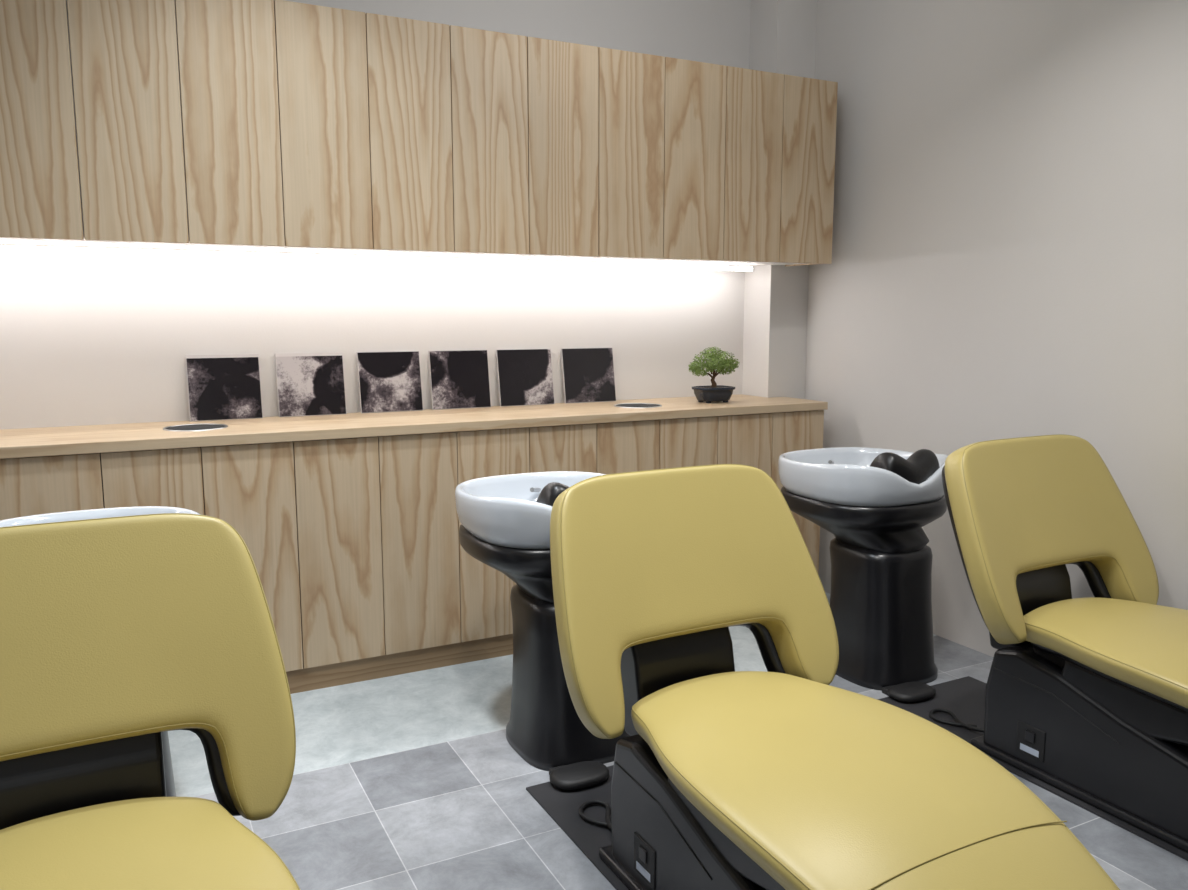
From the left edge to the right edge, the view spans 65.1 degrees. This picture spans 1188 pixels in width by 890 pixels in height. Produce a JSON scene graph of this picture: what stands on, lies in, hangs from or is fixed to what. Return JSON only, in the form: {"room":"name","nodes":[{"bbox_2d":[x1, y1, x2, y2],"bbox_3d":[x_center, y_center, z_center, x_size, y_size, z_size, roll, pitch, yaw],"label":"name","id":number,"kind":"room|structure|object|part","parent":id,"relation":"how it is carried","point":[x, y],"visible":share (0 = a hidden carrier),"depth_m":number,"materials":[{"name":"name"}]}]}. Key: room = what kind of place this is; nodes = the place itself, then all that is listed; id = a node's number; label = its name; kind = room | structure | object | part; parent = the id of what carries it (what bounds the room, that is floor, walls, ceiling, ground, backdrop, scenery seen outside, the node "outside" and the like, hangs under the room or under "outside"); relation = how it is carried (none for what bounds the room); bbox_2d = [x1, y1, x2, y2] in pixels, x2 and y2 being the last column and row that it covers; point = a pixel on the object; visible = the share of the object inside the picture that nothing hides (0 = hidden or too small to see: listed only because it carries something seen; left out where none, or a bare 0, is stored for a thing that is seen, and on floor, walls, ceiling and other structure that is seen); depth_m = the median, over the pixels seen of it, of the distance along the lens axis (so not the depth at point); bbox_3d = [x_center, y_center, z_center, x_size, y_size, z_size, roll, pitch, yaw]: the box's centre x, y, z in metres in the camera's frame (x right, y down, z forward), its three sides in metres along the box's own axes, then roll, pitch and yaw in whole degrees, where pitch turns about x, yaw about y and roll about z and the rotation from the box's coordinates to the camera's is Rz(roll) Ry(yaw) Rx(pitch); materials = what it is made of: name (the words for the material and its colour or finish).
{"room":"salon","nodes":[
{"label":"salon","id":0,"kind":"room"},
{"bbox_2d":[0,0,750,429],"bbox_3d":[-1.320,-0.660,3.458,5.180,2.950,0.100,-4,9,-27],"label":"wall","id":1,"kind":"structure","parent":0,"point":[86,338],"depth_m":3.64,"materials":[{"name":"paint"}]},
{"bbox_2d":[0,0,837,266],"bbox_3d":[-1.111,-1.048,3.171,4.571,0.757,0.499,-4,9,-27],"label":"upper cabinet","id":2,"kind":"object","parent":1,"relation":"attached to","point":[256,126],"visible":1,"depth_m":3.10,"materials":[{"name":"brown laminate"}]},
{"bbox_3d":[-1.636,-0.972,2.635,0.283,0.756,0.018,-4,9,-27],"label":"door","id":3,"kind":"part","parent":2,"relation":"part of","materials":[{"name":"brown wood"}]},
{"bbox_3d":[-1.382,-0.991,2.765,0.283,0.756,0.018,-4,9,-27],"label":"door","id":4,"kind":"part","parent":2,"relation":"part of","materials":[{"name":"brown wood"}]},
{"bbox_3d":[-1.128,-1.009,2.895,0.283,0.756,0.018,-4,9,-27],"label":"door","id":5,"kind":"part","parent":2,"relation":"part of","materials":[{"name":"brown wood"}]},
{"bbox_3d":[-0.874,-1.027,3.025,0.283,0.756,0.018,-4,9,-27],"label":"door","id":6,"kind":"part","parent":2,"relation":"part of","materials":[{"name":"brown wood"}]},
{"bbox_2d":[0,245,752,270],"bbox_3d":[-1.210,-0.667,3.269,4.336,0.016,0.028,-4,9,-27],"label":"strip light","id":7,"kind":"object","parent":2,"relation":"attached to","point":[2,248],"visible":1,"depth_m":3.40,"materials":[{"name":"white plastic"}]},
{"bbox_3d":[-0.620,-1.045,3.155,0.283,0.756,0.018,-4,9,-27],"label":"door","id":8,"kind":"part","parent":2,"relation":"part of","materials":[{"name":"brown wood"}]},
{"bbox_3d":[-0.366,-1.063,3.284,0.283,0.756,0.018,-4,9,-27],"label":"door","id":9,"kind":"part","parent":2,"relation":"part of","materials":[{"name":"brown wood"}]},
{"bbox_3d":[-0.113,-1.081,3.414,0.283,0.756,0.018,-4,9,-27],"label":"door","id":10,"kind":"part","parent":2,"relation":"part of","materials":[{"name":"brown wood"}]},
{"bbox_3d":[0.141,-1.099,3.544,0.283,0.756,0.018,-4,9,-27],"label":"door","id":11,"kind":"part","parent":2,"relation":"part of","materials":[{"name":"brown wood"}]},
{"bbox_3d":[0.395,-1.117,3.674,0.283,0.756,0.018,-4,9,-27],"label":"door","id":12,"kind":"part","parent":2,"relation":"part of","materials":[{"name":"brown wood"}]},
{"bbox_3d":[0.649,-1.136,3.803,0.283,0.756,0.018,-4,9,-27],"label":"door","id":13,"kind":"part","parent":2,"relation":"part of","materials":[{"name":"brown wood"}]},
{"bbox_3d":[0.954,-1.182,4.125,0.018,0.754,0.278,-4,9,-27],"label":"panel","id":14,"kind":"part","parent":2,"relation":"part of","materials":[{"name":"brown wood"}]},
{"bbox_3d":[0.903,-1.154,3.933,0.283,0.756,0.018,-4,9,-27],"label":"door","id":15,"kind":"part","parent":2,"relation":"part of","materials":[{"name":"brown wood"}]},
{"bbox_2d":[168,592,1187,889],"bbox_3d":[0.097,1.181,0.943,4.980,0.001,6.080,-4,9,-27],"label":"floor","id":16,"kind":"structure","parent":0,"point":[413,780],"depth_m":2.53,"materials":[{"name":"tile"}]},
{"bbox_2d":[0,506,200,796],"bbox_3d":[-1.248,0.569,2.324,0.564,0.830,0.811,-4,9,-27],"label":"basin","id":17,"kind":"object","parent":16,"relation":"on","point":[141,510],"visible":0.02,"depth_m":2.50,"materials":[{"name":"white ceramic"}]},
{"bbox_3d":[-1.259,0.267,2.302,0.564,0.154,0.570,-4,9,-27],"label":"porcelain bowl","id":18,"kind":"part","parent":17,"relation":"part of","materials":[{"name":"white ceramic"}]},
{"bbox_2d":[0,513,299,889],"bbox_3d":[-0.717,0.664,1.279,0.717,0.930,1.725,-4,9,-28],"label":"chair","id":19,"kind":"object","parent":16,"relation":"on","point":[117,633],"visible":1,"depth_m":1.65,"materials":[{"name":"yellow leather"}]},
{"bbox_3d":[-0.603,0.842,1.085,0.604,0.339,1.235,-4,9,-28],"label":"seat","id":20,"kind":"part","parent":19,"relation":"part of","materials":[{"name":"yellow leather"}]},
{"bbox_2d":[0,394,827,693],"bbox_3d":[-1.110,0.378,3.369,4.573,0.918,0.503,-4,9,-27],"label":"base cabinet","id":21,"kind":"object","parent":16,"relation":"on","point":[349,524],"visible":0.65,"depth_m":3.28,"materials":[{"name":"brown wood"}]},
{"bbox_3d":[-1.643,0.426,2.844,0.283,0.792,0.018,-4,9,-27],"label":"door","id":22,"kind":"part","parent":21,"relation":"part of","materials":[{"name":"brown wood"}]},
{"bbox_3d":[-1.389,0.408,2.974,0.283,0.792,0.018,-4,9,-27],"label":"door","id":23,"kind":"part","parent":21,"relation":"part of","materials":[{"name":"brown wood"}]},
{"bbox_3d":[-1.135,0.390,3.104,0.283,0.792,0.018,-4,9,-27],"label":"door","id":24,"kind":"part","parent":21,"relation":"part of","materials":[{"name":"brown wood"}]},
{"bbox_3d":[-0.881,0.372,3.234,0.283,0.792,0.018,-4,9,-27],"label":"door","id":25,"kind":"part","parent":21,"relation":"part of","materials":[{"name":"brown wood"}]},
{"bbox_2d":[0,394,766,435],"bbox_3d":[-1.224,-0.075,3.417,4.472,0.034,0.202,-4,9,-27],"label":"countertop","id":26,"kind":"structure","parent":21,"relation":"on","point":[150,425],"depth_m":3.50,"materials":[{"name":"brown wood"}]},
{"bbox_2d":[186,354,262,421],"bbox_3d":[-1.355,-0.212,3.415,0.250,0.238,0.043,-4,9,-26],"label":"art panel","id":27,"kind":"object","parent":26,"relation":"on","point":[228,386],"visible":1,"depth_m":3.41,"materials":[{"name":"plastic"}]},
{"bbox_2d":[275,352,346,416],"bbox_3d":[-1.081,-0.232,3.555,0.250,0.238,0.043,-4,9,-26],"label":"art panel","id":28,"kind":"object","parent":26,"relation":"on","point":[308,384],"visible":1,"depth_m":3.55,"materials":[{"name":"plastic"}]},
{"bbox_2d":[357,351,422,412],"bbox_3d":[-0.808,-0.251,3.695,0.250,0.238,0.043,-4,9,-27],"label":"art panel","id":29,"kind":"object","parent":26,"relation":"on","point":[388,381],"visible":1,"depth_m":3.69,"materials":[{"name":"plastic"}]},
{"bbox_2d":[429,350,490,409],"bbox_3d":[-0.550,-0.270,3.826,0.250,0.238,0.043,-4,9,-26],"label":"art panel","id":30,"kind":"object","parent":26,"relation":"on","point":[459,379],"visible":1,"depth_m":3.82,"materials":[{"name":"plastic"}]},
{"bbox_2d":[496,349,554,406],"bbox_3d":[-0.290,-0.288,3.959,0.250,0.238,0.043,-4,9,-27],"label":"art panel","id":31,"kind":"object","parent":26,"relation":"on","point":[525,376],"visible":1,"depth_m":3.96,"materials":[{"name":"plastic"}]},
{"bbox_2d":[561,348,615,403],"bbox_3d":[-0.022,-0.307,4.097,0.250,0.238,0.043,-4,9,-27],"label":"art panel","id":32,"kind":"object","parent":26,"relation":"on","point":[588,373],"visible":1,"depth_m":4.09,"materials":[{"name":"plastic"}]},
{"bbox_2d":[0,397,827,458],"bbox_3d":[-1.063,-0.047,3.219,4.573,0.034,0.301,-4,9,-27],"label":"countertop","id":33,"kind":"structure","parent":21,"relation":"on","point":[35,445],"depth_m":3.27,"materials":[{"name":"brown wood"}]},
{"bbox_2d":[163,423,227,431],"bbox_3d":[-1.362,-0.060,3.179,0.206,0.003,0.206,-4,9,-27],"label":"chute","id":34,"kind":"object","parent":33,"relation":"on","point":[206,426],"visible":1,"depth_m":3.18,"materials":[{"name":"metal"}]},
{"bbox_2d":[614,403,661,407],"bbox_3d":[0.187,-0.168,3.949,0.206,0.003,0.206,-4,9,-27],"label":"chute","id":35,"kind":"object","parent":33,"relation":"on","point":[622,405],"visible":1,"depth_m":3.95,"materials":[{"name":"metal"}]},
{"bbox_2d":[689,347,739,402],"bbox_3d":[0.528,-0.311,4.098,0.183,0.244,0.225,4,9,26],"label":"bonsai tree","id":36,"kind":"object","parent":33,"relation":"on","point":[715,392],"visible":1,"depth_m":4.06,"materials":[{"name":"green plant"}]},
{"bbox_3d":[0.527,-0.227,4.106,0.180,0.061,0.136,-4,9,-27],"label":"pot","id":37,"kind":"part","parent":36,"relation":"part of","materials":[{"name":"grey ceramic"}]},
{"bbox_3d":[-0.627,0.354,3.364,0.283,0.792,0.018,-4,9,-27],"label":"door","id":38,"kind":"part","parent":21,"relation":"part of","materials":[{"name":"brown wood"}]},
{"bbox_3d":[-0.373,0.336,3.493,0.283,0.792,0.018,-4,9,-27],"label":"door","id":39,"kind":"part","parent":21,"relation":"part of","materials":[{"name":"brown wood"}]},
{"bbox_3d":[-0.119,0.317,3.623,0.283,0.792,0.018,-4,9,-27],"label":"door","id":40,"kind":"part","parent":21,"relation":"part of","materials":[{"name":"brown wood"}]},
{"bbox_3d":[0.134,0.299,3.753,0.283,0.792,0.018,-4,9,-27],"label":"door","id":41,"kind":"part","parent":21,"relation":"part of","materials":[{"name":"brown wood"}]},
{"bbox_3d":[0.388,0.281,3.883,0.283,0.792,0.018,-4,9,-27],"label":"door","id":42,"kind":"part","parent":21,"relation":"part of","materials":[{"name":"brown wood"}]},
{"bbox_3d":[0.642,0.263,4.012,0.283,0.792,0.018,-4,9,-27],"label":"door","id":43,"kind":"part","parent":21,"relation":"part of","materials":[{"name":"brown wood"}]},
{"bbox_3d":[0.896,0.245,4.142,0.283,0.792,0.018,-4,9,-27],"label":"door","id":44,"kind":"part","parent":21,"relation":"part of","materials":[{"name":"brown wood"}]},
{"bbox_2d":[455,471,629,789],"bbox_3d":[-0.120,0.488,2.900,0.564,0.830,0.811,-4,9,-27],"label":"basin","id":45,"kind":"object","parent":16,"relation":"on","point":[504,520],"visible":0.44,"depth_m":2.68,"materials":[{"name":"white ceramic"}]},
{"bbox_3d":[-0.130,0.186,2.878,0.564,0.154,0.570,-4,9,-27],"label":"porcelain bowl","id":46,"kind":"part","parent":45,"relation":"part of","materials":[{"name":"white ceramic"}]},
{"bbox_3d":[-0.194,0.149,3.087,0.016,0.025,0.056,3,9,21],"label":"tap lever","id":47,"kind":"part","parent":45,"relation":"part of","materials":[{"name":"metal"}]},
{"bbox_2d":[526,464,1119,889],"bbox_3d":[0.422,0.583,1.861,0.717,0.930,1.725,-4,9,-28],"label":"chair","id":48,"kind":"object","parent":16,"relation":"on","point":[782,777],"visible":1,"depth_m":1.99,"materials":[{"name":"yellow leather"}]},
{"bbox_3d":[0.296,1.007,2.161,0.470,0.006,1.185,-4,9,-28],"label":"floor plate","id":49,"kind":"part","parent":48,"relation":"part of","materials":[{"name":"black metal"}]},
{"bbox_2d":[639,845,646,863],"bbox_3d":[0.108,0.908,2.062,0.005,0.030,0.030,-4,9,-27],"label":"switch","id":50,"kind":"object","parent":48,"relation":"attached to","point":[642,848],"depth_m":2.06,"materials":[{"name":"black plastic"}]},
{"bbox_2d":[634,832,655,889],"bbox_3d":[0.113,0.923,2.066,0.005,0.090,0.090,-4,9,-28],"label":"switch","id":51,"kind":"object","parent":48,"relation":"attached to","point":[644,848],"depth_m":2.06,"materials":[{"name":"black plastic"}]},
{"bbox_3d":[0.221,0.340,2.212,0.717,0.542,0.342,-4,9,-28],"label":"backrest","id":52,"kind":"part","parent":48,"relation":"part of","materials":[{"name":"yellow leather"}]},
{"bbox_3d":[0.536,0.760,1.667,0.604,0.339,1.235,-4,9,-28],"label":"seat","id":53,"kind":"part","parent":48,"relation":"part of","materials":[{"name":"yellow leather"}]},
{"bbox_2d":[778,447,947,701],"bbox_3d":[1.009,0.407,3.477,0.564,0.830,0.811,-4,9,-27],"label":"basin","id":54,"kind":"object","parent":16,"relation":"on","point":[876,503],"visible":0.9,"depth_m":3.26,"materials":[{"name":"white ceramic"}]},
{"bbox_3d":[0.998,0.106,3.455,0.564,0.154,0.570,-4,9,-27],"label":"porcelain bowl","id":55,"kind":"part","parent":54,"relation":"part of","materials":[{"name":"white ceramic"}]},
{"bbox_2d":[877,434,1187,860],"bbox_3d":[1.550,0.502,2.438,0.717,0.930,1.725,-4,9,-28],"label":"chair","id":56,"kind":"object","parent":16,"relation":"on","point":[1084,701],"visible":1,"depth_m":2.61,"materials":[{"name":"yellow leather"}]},
{"bbox_2d":[1025,730,1034,743],"bbox_3d":[1.237,0.828,2.639,0.005,0.030,0.030,-4,9,-27],"label":"switch","id":57,"kind":"object","parent":56,"relation":"attached to","point":[1029,734],"depth_m":2.64,"materials":[{"name":"black plastic"}]},
{"bbox_2d":[1016,720,1045,762],"bbox_3d":[1.241,0.842,2.643,0.005,0.090,0.090,-4,9,-28],"label":"switch","id":58,"kind":"object","parent":56,"relation":"attached to","point":[1030,734],"depth_m":2.64,"materials":[{"name":"black plastic"}]},
{"bbox_3d":[1.425,0.927,2.738,0.470,0.006,1.185,-4,9,-28],"label":"floor plate","id":59,"kind":"part","parent":56,"relation":"part of","materials":[{"name":"black metal"}]},
{"bbox_3d":[1.349,0.259,2.789,0.717,0.542,0.342,-4,9,-28],"label":"backrest","id":60,"kind":"part","parent":56,"relation":"part of","materials":[{"name":"yellow leather"}]},
{"bbox_3d":[1.665,0.679,2.244,0.604,0.339,1.235,-4,9,-28],"label":"seat","id":61,"kind":"part","parent":56,"relation":"part of","materials":[{"name":"yellow leather"}]},
{"bbox_3d":[1.550,0.662,2.461,0.300,0.203,0.689,-4,9,-28],"label":"lift arm","id":62,"kind":"part","parent":56,"relation":"part of"},
{"bbox_2d":[742,0,816,398],"bbox_3d":[0.864,-0.793,4.407,0.220,2.950,0.200,-4,9,-27],"label":"wall pillar","id":63,"kind":"structure","parent":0,"point":[782,32],"depth_m":4.33,"materials":[{"name":"paint"}]},
{"bbox_2d":[805,0,1187,656],"bbox_3d":[2.377,-0.435,1.849,0.100,2.950,6.180,-4,9,-27],"label":"wall","id":64,"kind":"structure","parent":0,"point":[1010,235],"depth_m":3.39,"materials":[{"name":"paint"}]}
]}

